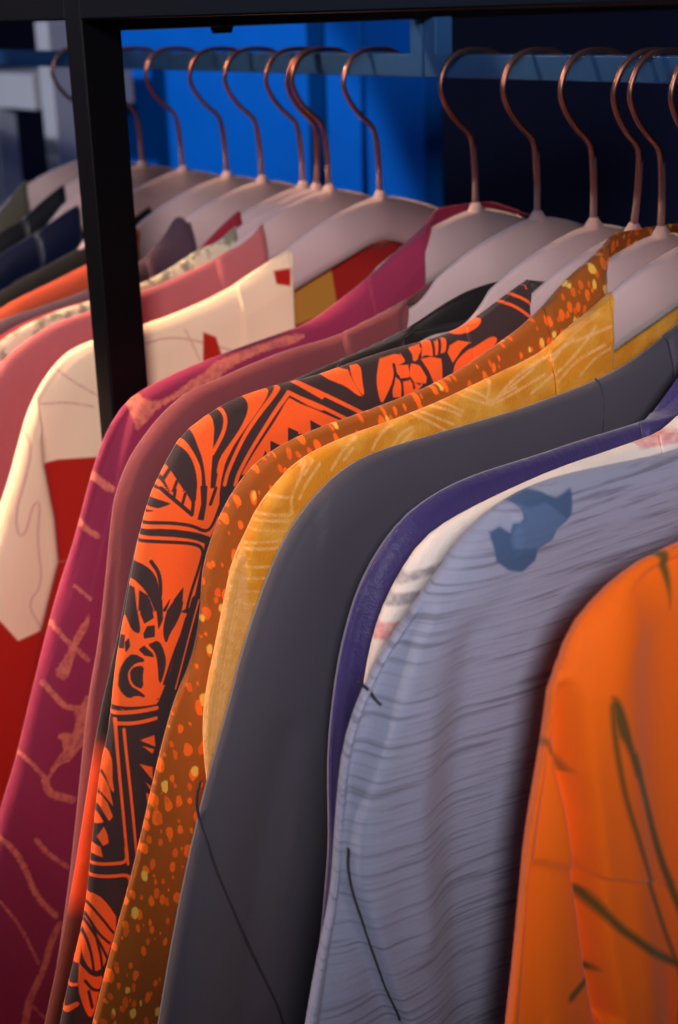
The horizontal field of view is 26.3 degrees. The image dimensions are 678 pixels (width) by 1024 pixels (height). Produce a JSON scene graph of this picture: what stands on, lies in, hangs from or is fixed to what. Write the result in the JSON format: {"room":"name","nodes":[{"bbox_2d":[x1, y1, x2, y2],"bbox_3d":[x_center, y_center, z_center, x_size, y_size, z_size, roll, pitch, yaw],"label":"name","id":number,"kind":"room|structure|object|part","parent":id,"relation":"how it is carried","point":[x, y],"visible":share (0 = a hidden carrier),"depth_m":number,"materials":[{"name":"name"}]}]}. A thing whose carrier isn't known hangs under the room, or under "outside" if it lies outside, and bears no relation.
{"room":"clothing store","nodes":[
{"label":"clothing store","id":0,"kind":"room"},
{"bbox_2d":[0,9,677,227],"bbox_3d":[0.950,-0.710,1.798,0.100,3.020,8.500,-15,23,-33],"label":"wall","id":1,"kind":"structure","parent":0,"point":[504,152],"depth_m":2.56,"materials":[{"name":"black paint"}]},
{"bbox_2d":[92,224,677,1023],"bbox_3d":[0.201,0.207,0.983,1.021,0.790,0.025,-15,23,-33],"label":"shirt","id":2,"kind":"object","parent":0,"point":[131,990],"visible":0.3,"depth_m":0.74,"materials":[{"name":"orange fabric"}]},
{"bbox_3d":[0.038,0.249,0.864,0.320,0.774,0.011,-15,23,-33],"label":"panel","id":3,"kind":"part","parent":2,"relation":"part of","materials":[{"name":"orange fabric"}]},
{"bbox_3d":[0.198,0.203,0.985,0.731,0.775,0.011,-15,23,-33],"label":"panel","id":4,"kind":"part","parent":2,"relation":"part of","materials":[{"name":"orange fabric"}]},
{"bbox_3d":[-1.104,1.302,0.876,5.300,0.050,8.500,-15,23,-33],"label":"floor","id":5,"kind":"structure","parent":0,"visible":0},
{"bbox_2d":[0,21,133,207],"bbox_3d":[-0.468,-0.089,2.529,0.178,1.454,0.416,-15,23,-33],"label":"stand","id":6,"kind":"object","parent":5,"relation":"on","point":[33,88],"visible":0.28,"depth_m":2.16,"materials":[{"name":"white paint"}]},
{"bbox_2d":[121,23,325,186],"bbox_3d":[-0.250,-0.318,2.381,0.030,1.970,0.785,-15,23,-33],"label":"display panel","id":7,"kind":"object","parent":5,"relation":"on","point":[200,129],"visible":0.02,"depth_m":2.12,"materials":[{"name":"blue"}]},
{"bbox_2d":[0,0,677,440],"bbox_3d":[-0.094,0.217,1.507,0.636,1.525,2.832,-15,23,-33],"label":"clothes rack","id":8,"kind":"object","parent":5,"relation":"on","point":[95,59],"visible":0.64,"depth_m":0.87,"materials":[{"name":"black metal"}]},
{"bbox_2d":[0,48,78,210],"bbox_3d":[-0.244,-0.307,1.437,0.424,0.296,0.013,-15,23,-33],"label":"hanger","id":9,"kind":"object","parent":8,"relation":"hanging from","point":[41,187],"visible":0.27,"depth_m":1.40,"materials":[{"name":"plastic"}]},
{"bbox_2d":[0,180,29,231],"bbox_3d":[-0.235,0.027,1.554,0.860,0.765,0.026,-15,23,-33],"label":"shirt","id":10,"kind":"object","parent":9,"relation":"hanging from","point":[16,207],"visible":0.07,"depth_m":1.38,"materials":[{"name":"green fabric"}]},
{"bbox_3d":[-0.243,-0.257,1.454,0.424,0.191,0.013,-15,23,-33],"label":"hanger arm","id":11,"kind":"part","parent":9,"relation":"part of","materials":[{"name":"plastic"}]},
{"bbox_2d":[64,46,137,201],"bbox_3d":[-0.204,-0.305,1.377,0.424,0.262,0.013,-15,23,-33],"label":"hanger","id":12,"kind":"object","parent":8,"relation":"hanging from","point":[72,189],"visible":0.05,"depth_m":1.34,"materials":[{"name":"plastic"}]},
{"bbox_2d":[0,185,65,253],"bbox_3d":[-0.193,0.045,1.500,0.973,0.766,0.026,-15,23,-33],"label":"shirt","id":13,"kind":"object","parent":12,"relation":"hanging from","point":[40,216],"visible":0.15,"depth_m":1.32,"materials":[{"name":"black fabric"}]},
{"bbox_3d":[-0.202,-0.256,1.395,0.424,0.157,0.013,-15,23,-33],"label":"hanger arm","id":14,"kind":"part","parent":12,"relation":"part of","materials":[{"name":"plastic"}]},
{"bbox_3d":[-0.121,0.370,1.062,0.026,1.521,0.020,-15,23,-33],"label":"post","id":15,"kind":"part","parent":8,"relation":"part of","materials":[{"name":"black metal"}]},
{"bbox_2d":[49,46,176,231],"bbox_3d":[-0.180,-0.299,1.345,0.424,0.254,0.013,-15,23,-33],"label":"hanger","id":16,"kind":"object","parent":8,"relation":"hanging from","point":[142,173],"visible":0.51,"depth_m":1.33,"materials":[{"name":"plastic"}]},
{"bbox_2d":[0,205,83,291],"bbox_3d":[-0.169,0.069,1.474,1.010,0.771,0.026,-15,23,-33],"label":"shirt","id":17,"kind":"object","parent":16,"relation":"hanging from","point":[63,235],"visible":0.15,"depth_m":1.29,"materials":[{"name":"fabric"}]},
{"bbox_3d":[-0.179,-0.250,1.363,0.424,0.150,0.013,-15,23,-33],"label":"hanger arm","id":18,"kind":"part","parent":16,"relation":"part of","materials":[{"name":"plastic"}]},
{"bbox_2d":[77,46,220,249],"bbox_3d":[-0.138,-0.294,1.285,0.424,0.226,0.013,-15,23,-33],"label":"hanger","id":19,"kind":"object","parent":8,"relation":"hanging from","point":[155,193],"visible":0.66,"depth_m":1.27,"materials":[{"name":"plastic"}]},
{"bbox_2d":[0,206,151,308],"bbox_3d":[-0.127,0.087,1.418,1.086,0.774,0.026,-15,23,-33],"label":"shirt","id":20,"kind":"object","parent":19,"relation":"hanging from","point":[76,259],"visible":0.05,"depth_m":1.23,"materials":[{"name":"black fabric"}]},
{"bbox_3d":[-0.136,-0.245,1.302,0.424,0.121,0.013,-15,23,-33],"label":"hanger arm","id":21,"kind":"part","parent":19,"relation":"part of","materials":[{"name":"plastic"}]},
{"bbox_2d":[136,46,255,260],"bbox_3d":[-0.095,-0.285,1.225,0.424,0.207,0.013,-15,23,-33],"label":"hanger","id":22,"kind":"object","parent":8,"relation":"hanging from","point":[152,228],"visible":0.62,"depth_m":1.20,"materials":[{"name":"plastic"}]},
{"bbox_2d":[0,227,139,319],"bbox_3d":[-0.083,0.098,1.359,1.165,0.755,0.026,-15,23,-33],"label":"shirt","id":23,"kind":"object","parent":22,"relation":"hanging from","point":[75,282],"visible":0.07,"depth_m":1.15,"materials":[{"name":"orange fabric"}]},
{"bbox_3d":[-0.093,-0.235,1.242,0.424,0.103,0.013,-15,23,-33],"label":"hanger arm","id":24,"kind":"part","parent":22,"relation":"part of","materials":[{"name":"plastic"}]},
{"bbox_3d":[-0.453,-0.532,1.655,0.015,0.038,1.748,-15,23,-33],"label":"rail","id":25,"kind":"part","parent":8,"relation":"part of","materials":[{"name":"blue metal"}]},
{"bbox_2d":[185,46,296,249],"bbox_3d":[-0.063,-0.273,1.183,0.424,0.204,0.013,-15,23,-33],"label":"hanger","id":26,"kind":"object","parent":8,"relation":"hanging from","point":[209,218],"visible":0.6,"depth_m":1.17,"materials":[{"name":"plastic"}]},
{"bbox_2d":[0,217,196,335],"bbox_3d":[-0.051,0.119,1.320,1.221,0.783,0.026,-15,23,-33],"label":"shirt","id":27,"kind":"object","parent":26,"relation":"hanging from","point":[178,242],"visible":0.06,"depth_m":1.14,"materials":[{"name":"fabric"}]},
{"bbox_3d":[-0.061,-0.224,1.200,0.424,0.099,0.013,-15,23,-33],"label":"hanger arm","id":28,"kind":"part","parent":26,"relation":"part of","materials":[{"name":"plastic"}]},
{"bbox_2d":[241,46,310,222],"bbox_3d":[-0.028,-0.263,1.136,0.424,0.195,0.013,-15,23,-33],"label":"hanger","id":29,"kind":"object","parent":8,"relation":"hanging from","point":[303,185],"visible":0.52,"depth_m":1.12,"materials":[{"name":"metal"}]},
{"bbox_2d":[0,211,242,340],"bbox_3d":[-0.017,0.116,1.268,1.209,0.763,0.019,-15,23,-33],"label":"shirt","id":30,"kind":"object","parent":29,"relation":"hanging from","point":[235,220],"visible":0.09,"depth_m":1.10,"materials":[{"name":"red fabric"}]},
{"bbox_3d":[-0.027,-0.213,1.153,0.424,0.090,0.013,-15,23,-33],"label":"hanger arm","id":31,"kind":"part","parent":29,"relation":"part of","materials":[{"name":"plastic"}]},
{"bbox_2d":[236,46,330,238],"bbox_3d":[-0.015,-0.259,1.118,0.424,0.190,0.021,-15,23,-33],"label":"hanger","id":32,"kind":"object","parent":8,"relation":"hanging from","point":[316,186],"visible":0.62,"depth_m":1.10,"materials":[{"name":"plastic"}]},
{"bbox_2d":[0,226,237,363],"bbox_3d":[-0.006,0.127,1.257,1.206,0.761,0.018,-15,23,-33],"label":"shirt","id":33,"kind":"object","parent":32,"relation":"hanging from","point":[201,256],"visible":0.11,"depth_m":1.05,"materials":[{"name":"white fabric"}]},
{"bbox_3d":[-0.181,0.172,1.131,0.302,0.750,0.008,-15,23,-33],"label":"panel","id":34,"kind":"part","parent":33,"relation":"part of","materials":[{"name":"beige fabric"}]},
{"bbox_3d":[-0.016,-0.211,1.138,0.424,0.086,0.013,-15,23,-33],"label":"hanger arm","id":35,"kind":"part","parent":32,"relation":"part of","materials":[{"name":"plastic"}]},
{"bbox_2d":[230,46,372,260],"bbox_3d":[-0.008,-0.255,1.108,0.424,0.192,0.013,-15,23,-33],"label":"hanger","id":36,"kind":"object","parent":8,"relation":"hanging from","point":[284,227],"visible":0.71,"depth_m":1.10,"materials":[{"name":"plastic"}]},
{"bbox_2d":[0,223,268,499],"bbox_3d":[0.004,0.134,1.245,1.077,0.771,0.019,-15,23,-33],"label":"shirt","id":37,"kind":"object","parent":36,"relation":"hanging from","point":[24,369],"visible":0.1,"depth_m":1.01,"materials":[{"name":"fabric"}]},
{"bbox_3d":[-0.006,-0.206,1.125,0.424,0.088,0.013,-15,23,-33],"label":"hanger arm","id":38,"kind":"part","parent":36,"relation":"part of","materials":[{"name":"plastic"}]},
{"bbox_2d":[285,47,437,289],"bbox_3d":[0.030,-0.238,1.059,0.424,0.194,0.013,-15,23,-33],"label":"hanger","id":39,"kind":"object","parent":8,"relation":"hanging from","point":[347,232],"visible":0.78,"depth_m":1.05,"materials":[{"name":"plastic"}]},
{"bbox_2d":[0,239,402,807],"bbox_3d":[0.042,0.156,1.197,0.996,0.765,0.026,-15,23,-33],"label":"shirt","id":40,"kind":"object","parent":39,"relation":"hanging from","point":[59,443],"visible":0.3,"depth_m":0.97,"materials":[{"name":"beige fabric"}]},
{"bbox_3d":[-0.132,0.199,1.069,0.282,0.748,0.012,-15,23,-33],"label":"panel","id":41,"kind":"part","parent":40,"relation":"part of","materials":[{"name":"beige fabric"}]},
{"bbox_3d":[0.039,0.149,1.199,0.722,0.750,0.012,-15,23,-33],"label":"panel","id":42,"kind":"part","parent":40,"relation":"part of","materials":[{"name":"fabric"}]},
{"bbox_3d":[0.032,-0.189,1.077,0.424,0.089,0.013,-15,23,-33],"label":"hanger arm","id":43,"kind":"part","parent":39,"relation":"part of","materials":[{"name":"plastic"}]},
{"bbox_2d":[202,292,677,779],"bbox_3d":[0.219,0.220,0.962,0.770,0.758,0.026,-15,23,-33],"label":"shirt","id":44,"kind":"object","parent":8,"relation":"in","point":[584,352],"visible":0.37,"depth_m":0.72,"materials":[{"name":"fabric"}]},
{"bbox_2d":[372,47,526,283],"bbox_3d":[0.092,-0.211,0.978,0.424,0.196,0.013,-15,23,-33],"label":"hanger","id":45,"kind":"object","parent":8,"relation":"hanging from","point":[455,236],"visible":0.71,"depth_m":0.97,"materials":[{"name":"plastic"}]},
{"bbox_2d":[0,202,529,1023],"bbox_3d":[0.104,0.165,1.110,0.998,0.787,0.026,-15,23,-33],"label":"shirt","id":46,"kind":"object","parent":45,"relation":"hanging from","point":[38,810],"visible":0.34,"depth_m":0.88,"materials":[{"name":"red fabric"}]},
{"bbox_3d":[-0.054,0.209,0.995,0.319,0.769,0.012,-15,23,-33],"label":"panel","id":47,"kind":"part","parent":46,"relation":"part of","materials":[{"name":"red fabric"}]},
{"bbox_3d":[0.101,0.163,1.113,0.719,0.770,0.012,-15,23,-33],"label":"panel","id":48,"kind":"part","parent":46,"relation":"part of","materials":[{"name":"red fabric"}]},
{"bbox_3d":[0.094,-0.162,0.995,0.424,0.091,0.013,-15,23,-33],"label":"hanger arm","id":49,"kind":"part","parent":45,"relation":"part of","materials":[{"name":"plastic"}]},
{"bbox_2d":[407,47,584,327],"bbox_3d":[0.128,-0.199,0.931,0.424,0.190,0.013,-15,23,-33],"label":"hanger","id":50,"kind":"object","parent":8,"relation":"hanging from","point":[488,262],"visible":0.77,"depth_m":0.91,"materials":[{"name":"plastic"}]},
{"bbox_2d":[57,278,435,960],"bbox_3d":[0.139,0.192,1.068,0.902,0.756,0.026,-15,23,-33],"label":"shirt","id":51,"kind":"object","parent":50,"relation":"hanging from","point":[139,476],"visible":0.14,"depth_m":0.82,"materials":[{"name":"fabric"}]},
{"bbox_3d":[-0.042,0.246,0.937,0.247,0.732,0.012,-15,23,-33],"label":"panel","id":52,"kind":"part","parent":51,"relation":"part of","materials":[{"name":"fabric"}]},
{"bbox_3d":[0.137,0.191,1.071,0.707,0.741,0.012,-15,23,-33],"label":"panel","id":53,"kind":"part","parent":51,"relation":"part of","materials":[{"name":"fabric"}]},
{"bbox_3d":[0.129,-0.150,0.948,0.424,0.085,0.013,-15,23,-33],"label":"hanger arm","id":54,"kind":"part","parent":50,"relation":"part of","materials":[{"name":"plastic"}]},
{"bbox_2d":[422,47,624,340],"bbox_3d":[0.157,-0.187,0.892,0.424,0.190,0.013,-15,23,-33],"label":"hanger","id":55,"kind":"object","parent":8,"relation":"hanging from","point":[542,264],"visible":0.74,"depth_m":0.88,"materials":[{"name":"plastic"}]},
{"bbox_2d":[45,281,497,1023],"bbox_3d":[0.169,0.205,1.030,0.986,0.757,0.026,-15,23,-33],"label":"shirt","id":56,"kind":"object","parent":55,"relation":"hanging from","point":[455,312],"visible":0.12,"depth_m":0.79,"materials":[{"name":"black fabric"}]},
{"bbox_3d":[-0.033,0.265,0.886,0.224,0.727,0.012,-15,23,-33],"label":"panel","id":57,"kind":"part","parent":56,"relation":"part of","materials":[{"name":"black fabric"}]},
{"bbox_3d":[0.166,0.204,1.033,0.734,0.741,0.012,-15,23,-33],"label":"panel","id":58,"kind":"part","parent":56,"relation":"part of","materials":[{"name":"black fabric"}]},
{"bbox_3d":[0.159,-0.137,0.910,0.424,0.085,0.013,-15,23,-33],"label":"hanger arm","id":59,"kind":"part","parent":55,"relation":"part of","materials":[{"name":"plastic"}]},
{"bbox_3d":[0.363,-0.188,0.588,0.015,0.038,1.020,-15,23,-33],"label":"rail","id":60,"kind":"part","parent":8,"relation":"part of","materials":[{"name":"blue metal"}]},
{"bbox_2d":[530,47,677,315],"bbox_3d":[0.178,-0.178,0.864,0.424,0.190,0.020,-15,23,-33],"label":"hanger","id":61,"kind":"object","parent":8,"relation":"hanging from","point":[545,290],"visible":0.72,"depth_m":0.84,"materials":[{"name":"plastic"}]},
{"bbox_2d":[60,279,544,1023],"bbox_3d":[0.188,0.217,1.006,1.005,0.783,0.024,-15,23,-33],"label":"shirt","id":62,"kind":"object","parent":61,"relation":"hanging from","point":[188,496],"visible":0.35,"depth_m":0.74,"materials":[{"name":"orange fabric"}]},
{"bbox_3d":[0.009,0.258,0.873,0.286,0.761,0.011,-15,23,-33],"label":"panel","id":63,"kind":"part","parent":62,"relation":"part of","materials":[{"name":"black fabric"}]},
{"bbox_3d":[0.185,0.208,1.006,0.740,0.765,0.011,-15,23,-33],"label":"panel","id":64,"kind":"part","parent":62,"relation":"part of","materials":[{"name":"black fabric"}]},
{"bbox_3d":[0.178,-0.129,0.884,0.424,0.085,0.013,-15,23,-33],"label":"hanger arm","id":65,"kind":"part","parent":61,"relation":"part of","materials":[{"name":"plastic"}]},
{"bbox_2d":[607,47,677,292],"bbox_3d":[0.189,-0.171,0.851,0.424,0.194,0.013,-15,23,-33],"label":"hanger","id":66,"kind":"object","parent":8,"relation":"hanging from","point":[622,265],"visible":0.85,"depth_m":0.84,"materials":[{"name":"plastic"}]},
{"bbox_3d":[0.191,-0.121,0.868,0.424,0.090,0.013,-15,23,-33],"label":"hanger arm","id":67,"kind":"part","parent":66,"relation":"part of","materials":[{"name":"plastic"}]},
{"bbox_2d":[611,64,677,350],"bbox_3d":[0.207,-0.165,0.827,0.424,0.191,0.013,-15,23,-33],"label":"hanger","id":68,"kind":"object","parent":8,"relation":"hanging from","point":[648,295],"visible":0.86,"depth_m":0.81,"materials":[{"name":"plastic"}]},
{"bbox_3d":[0.209,-0.116,0.845,0.424,0.086,0.013,-15,23,-33],"label":"hanger arm","id":69,"kind":"part","parent":68,"relation":"part of","materials":[{"name":"plastic"}]},
{"bbox_3d":[0.334,-0.108,0.663,0.424,0.198,0.013,-15,23,-33],"label":"hanger","id":70,"kind":"object","parent":8,"relation":"hanging from","visible":0},
{"bbox_2d":[505,541,677,1023],"bbox_3d":[0.345,0.285,0.801,0.797,0.769,0.030,-15,23,-33],"label":"shirt","id":71,"kind":"object","parent":70,"relation":"hanging from","point":[596,933],"visible":1,"depth_m":0.55,"materials":[{"name":"orange fabric"}]},
{"bbox_3d":[0.295,-0.128,0.712,0.424,0.190,0.013,-15,23,-33],"label":"hanger","id":72,"kind":"object","parent":8,"relation":"hanging from","visible":0},
{"bbox_2d":[305,448,677,1023],"bbox_3d":[0.307,0.256,0.846,0.946,0.740,0.034,-15,23,-33],"label":"shirt","id":73,"kind":"object","parent":72,"relation":"hanging from","point":[440,748],"visible":0.71,"depth_m":0.58,"materials":[{"name":"grey fabric"}]},
{"bbox_3d":[0.304,0.258,0.852,0.744,0.733,0.014,-15,23,-33],"label":"panel","id":74,"kind":"part","parent":73,"relation":"part of","materials":[{"name":"fabric"}]},
{"bbox_3d":[0.269,-0.135,0.748,0.424,0.200,0.013,-15,23,-33],"label":"hanger","id":75,"kind":"object","parent":8,"relation":"hanging from","visible":0},
{"bbox_2d":[363,415,677,683],"bbox_3d":[0.280,0.247,0.882,0.821,0.746,0.026,-15,23,-33],"label":"shirt","id":76,"kind":"object","parent":75,"relation":"hanging from","point":[426,558],"visible":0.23,"depth_m":0.62,"materials":[{"name":"white fabric"}]},
{"bbox_3d":[0.251,-0.138,0.772,0.424,0.208,0.013,-15,23,-33],"label":"hanger","id":77,"kind":"object","parent":8,"relation":"hanging from","visible":0},
{"bbox_2d":[318,378,677,947],"bbox_3d":[0.263,0.254,0.910,0.801,0.776,0.026,-15,23,-33],"label":"shirt","id":78,"kind":"object","parent":77,"relation":"hanging from","point":[373,589],"visible":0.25,"depth_m":0.65,"materials":[{"name":"fabric"}]},
{"bbox_3d":[0.225,-0.154,0.805,0.424,0.198,0.013,-15,23,-33],"label":"hanger","id":79,"kind":"object","parent":8,"relation":"hanging from","visible":0},
{"bbox_2d":[157,324,677,1023],"bbox_3d":[0.237,0.240,0.943,0.985,0.770,0.026,-15,23,-33],"label":"shirt","id":80,"kind":"object","parent":79,"relation":"hanging from","point":[245,940],"visible":0.39,"depth_m":0.69,"materials":[{"name":"grey fabric"}]},
{"bbox_3d":[0.234,0.232,0.945,0.738,0.754,0.012,-15,23,-33],"label":"panel","id":81,"kind":"part","parent":80,"relation":"part of","materials":[{"name":"grey fabric"}]},
{"bbox_2d":[324,21,367,194],"bbox_3d":[0.028,-0.200,2.017,0.030,1.970,0.075,-15,23,-33],"label":"display panel","id":82,"kind":"object","parent":5,"relation":"on","point":[347,133],"visible":0.02,"depth_m":1.89,"materials":[{"name":"blue"}]},
{"bbox_2d":[364,20,442,207],"bbox_3d":[0.091,-0.173,1.934,0.030,1.970,0.117,-15,23,-33],"label":"display panel","id":83,"kind":"object","parent":5,"relation":"on","point":[405,113],"visible":0.02,"depth_m":1.80,"materials":[{"name":"blue"}]}
]}

